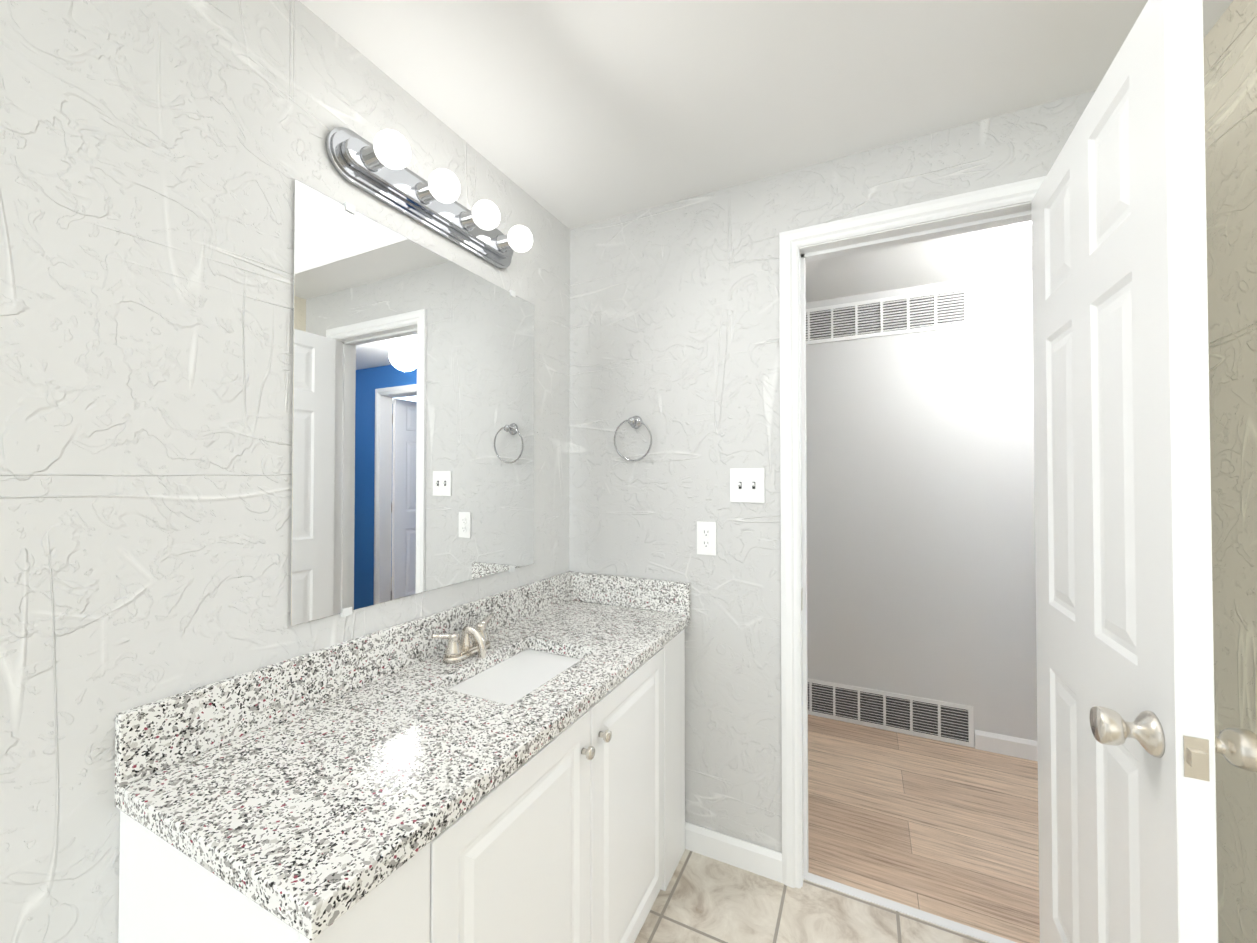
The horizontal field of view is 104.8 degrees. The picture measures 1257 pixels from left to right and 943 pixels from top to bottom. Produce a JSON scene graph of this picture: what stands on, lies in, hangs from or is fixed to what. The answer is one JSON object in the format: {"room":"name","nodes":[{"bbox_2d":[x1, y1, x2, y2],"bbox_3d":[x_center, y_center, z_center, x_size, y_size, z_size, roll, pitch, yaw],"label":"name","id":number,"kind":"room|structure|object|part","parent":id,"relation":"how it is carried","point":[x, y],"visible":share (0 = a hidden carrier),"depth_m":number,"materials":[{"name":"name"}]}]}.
{"room":"bathroom","nodes":[
{"label":"bathroom","id":0,"kind":"room"},
{"bbox_2d":[0,0,569,942],"bbox_3d":[-1.043,0.156,0.430,0.100,2.335,3.464,0,-1,26],"label":"wall","id":1,"kind":"structure","parent":0,"point":[158,158],"depth_m":0.82,"materials":[{"name":"white paint"}]},
{"bbox_2d":[115,571,569,786],"bbox_3d":[-0.519,0.449,1.360,0.020,0.112,1.322,0,-1,26],"label":"backsplash","id":2,"kind":"structure","parent":1,"relation":"attached to","point":[149,737],"depth_m":0.98,"materials":[{"name":"white stone"}]},
{"bbox_2d":[290,180,533,625],"bbox_3d":[-0.521,-0.141,1.379,0.008,0.951,0.820,0,-1,26],"label":"mirror","id":3,"kind":"object","parent":1,"relation":"attached to","point":[412,458],"visible":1,"depth_m":1.23,"materials":[{"name":"clear glass"}]},
{"bbox_2d":[325,127,532,268],"bbox_3d":[-0.472,-0.729,1.324,0.152,0.118,0.620,0,-1,26],"label":"sconce","id":4,"kind":"object","parent":1,"relation":"attached to","point":[378,169],"visible":1,"depth_m":1.23,"materials":[{"name":"silver metal"}]},
{"bbox_2d":[299,0,1232,228],"bbox_3d":[-0.193,-1.067,0.033,1.990,0.100,3.464,0,-1,26],"label":"ceiling","id":5,"kind":"structure","parent":0,"point":[571,114],"depth_m":1.22,"materials":[{"name":"white paint"}]},
{"bbox_2d":[569,90,1095,852],"bbox_3d":[1.583,0.116,1.142,5.200,2.435,0.115,0,-1,26],"label":"wall","id":6,"kind":"structure","parent":0,"point":[675,326],"depth_m":1.70,"materials":[{"name":"paint"}]},
{"bbox_2d":[570,571,689,614],"bbox_3d":[-0.003,0.455,1.833,0.492,0.112,0.020,0,-1,26],"label":"backsplash","id":7,"kind":"structure","parent":6,"relation":"attached to","point":[623,591],"depth_m":1.81,"materials":[{"name":"white stone"}]},
{"bbox_2d":[614,416,651,460],"bbox_3d":[0.019,-0.125,1.815,0.159,0.175,0.049,0,-1,26],"label":"towel ring","id":8,"kind":"object","parent":6,"relation":"attached to","point":[635,422],"visible":0.96,"depth_m":1.81,"materials":[{"name":"silver metal"}]},
{"bbox_2d":[697,521,715,555],"bbox_3d":[0.275,0.236,1.708,0.070,0.116,0.008,0,-1,26],"label":"electrical outlet plate","id":9,"kind":"object","parent":6,"relation":"attached to","point":[706,538],"visible":1,"depth_m":1.71,"materials":[{"name":"white plastic"}]},
{"bbox_2d":[685,821,781,882],"bbox_3d":[0.350,1.296,1.655,0.339,0.088,0.012,0,-1,26],"label":"baseboard","id":10,"kind":"structure","parent":6,"relation":"attached to","point":[747,856],"depth_m":1.65,"materials":[{"name":"white wood"}]},
{"bbox_2d":[730,468,764,502],"bbox_3d":[0.401,0.047,1.643,0.116,0.116,0.020,0,-1,26],"label":"switch plate","id":11,"kind":"object","parent":6,"relation":"attached to","point":[747,484],"visible":1,"depth_m":1.65,"materials":[{"name":"white plastic"}]},
{"bbox_2d":[779,176,1045,887],"bbox_3d":[0.867,0.272,1.480,0.757,2.131,0.133,0,-1,26],"label":"door frame","id":12,"kind":"structure","parent":6,"relation":"attached to","point":[791,242],"depth_m":1.57,"materials":[{"name":"white wood"}]},
{"bbox_2d":[1031,0,1256,942],"bbox_3d":[0.954,0.296,0.983,0.178,2.055,0.674,0,-1,27],"label":"door","id":13,"kind":"structure","parent":6,"relation":"in","point":[1127,830],"depth_m":0.82,"materials":[{"name":"white wood"}]},
{"bbox_3d":[0.826,0.407,0.726,0.178,0.066,0.104,0,-1,27],"label":"door knob set","id":14,"kind":"part","parent":13,"relation":"part of","materials":[{"name":"silver metal"}]},
{"bbox_2d":[634,714,1039,942],"bbox_3d":[1.683,1.366,1.330,5.400,0.060,7.500,0,-1,26],"label":"floor","id":15,"kind":"structure","parent":0,"point":[947,830],"depth_m":1.67,"materials":[{"name":"brown wood"}]},
{"bbox_2d":[114,623,689,942],"bbox_3d":[-0.294,0.937,1.238,0.526,0.796,1.298,0,-1,26],"label":"bathroom vanity","id":16,"kind":"object","parent":15,"relation":"on","point":[577,842],"depth_m":0.93,"materials":[{"name":"white wood"}]},
{"bbox_2d":[115,599,689,930],"bbox_3d":[-0.298,0.521,1.251,0.513,0.036,1.322,0,-1,26],"label":"countertop","id":17,"kind":"structure","parent":16,"relation":"on","point":[303,811],"depth_m":0.81,"materials":[{"name":"white stone"}]},
{"bbox_2d":[430,611,497,666],"bbox_3d":[-0.428,0.477,1.331,0.090,0.113,0.229,0,-1,26],"label":"faucet","id":18,"kind":"object","parent":17,"relation":"on","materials":[{"name":"silver metal"}]},
{"bbox_2d":[442,643,581,702],"bbox_3d":[-0.281,0.605,1.257,0.300,0.156,0.430,0,-1,26],"label":"sink","id":19,"kind":"object","parent":17,"relation":"in","point":[508,677],"depth_m":1.29,"materials":[{"name":"white ceramic"}]},
{"bbox_3d":[-0.197,0.924,0.923,0.019,0.743,0.461,0,-1,26],"label":"door","id":20,"kind":"part","parent":16,"relation":"part of","materials":[{"name":"white wood"}]},
{"bbox_3d":[0.006,0.929,1.341,0.019,0.743,0.460,0,-1,26],"label":"door","id":21,"kind":"part","parent":16,"relation":"part of","materials":[{"name":"white wood"}]},
{"bbox_2d":[804,872,1016,942],"bbox_3d":[0.868,1.336,1.465,0.675,0.004,0.030,0,-1,26],"label":"trim","id":22,"kind":"structure","parent":15,"relation":"on","point":[922,915],"depth_m":1.47,"materials":[{"name":"white wood"}]},
{"bbox_2d":[806,221,1031,301],"bbox_3d":[2.467,-1.002,2.972,5.400,0.100,3.921,0,-1,26],"label":"ceiling","id":23,"kind":"structure","parent":0,"point":[998,250],"depth_m":2.24,"materials":[{"name":"white paint"}]},
{"bbox_2d":[806,269,1036,747],"bbox_3d":[0.905,0.202,2.830,2.500,2.310,0.115,0,-1,26],"label":"wall","id":24,"kind":"structure","parent":0,"point":[921,578],"depth_m":2.46,"materials":[{"name":"white paint"}]},
{"bbox_2d":[806,286,969,344],"bbox_3d":[1.286,-0.817,2.590,0.890,0.200,0.008,0,-1,26],"label":"air vent","id":25,"kind":"object","parent":24,"relation":"in","point":[926,311],"visible":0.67,"depth_m":2.54,"materials":[{"name":"white metal"}]},
{"bbox_2d":[808,678,973,747],"bbox_3d":[1.286,1.252,2.561,0.890,0.198,0.008,0,-1,26],"label":"air vent","id":26,"kind":"object","parent":24,"relation":"in","point":[948,722],"visible":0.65,"depth_m":2.52,"materials":[{"name":"white metal"}]},
{"bbox_2d":[975,730,1037,760],"bbox_3d":[1.863,1.305,2.277,0.384,0.088,0.012,0,-1,26],"label":"baseboard","id":27,"kind":"structure","parent":24,"relation":"attached to","point":[1007,745],"depth_m":2.30,"materials":[{"name":"white wood"}]},
{"bbox_2d":[1204,0,1256,942],"bbox_3d":[0.656,0.144,-0.398,0.100,2.335,3.464,0,-1,26],"label":"wall","id":28,"kind":"structure","parent":0,"point":[1230,67],"depth_m":1.04,"materials":[{"name":"paint"}]}
]}

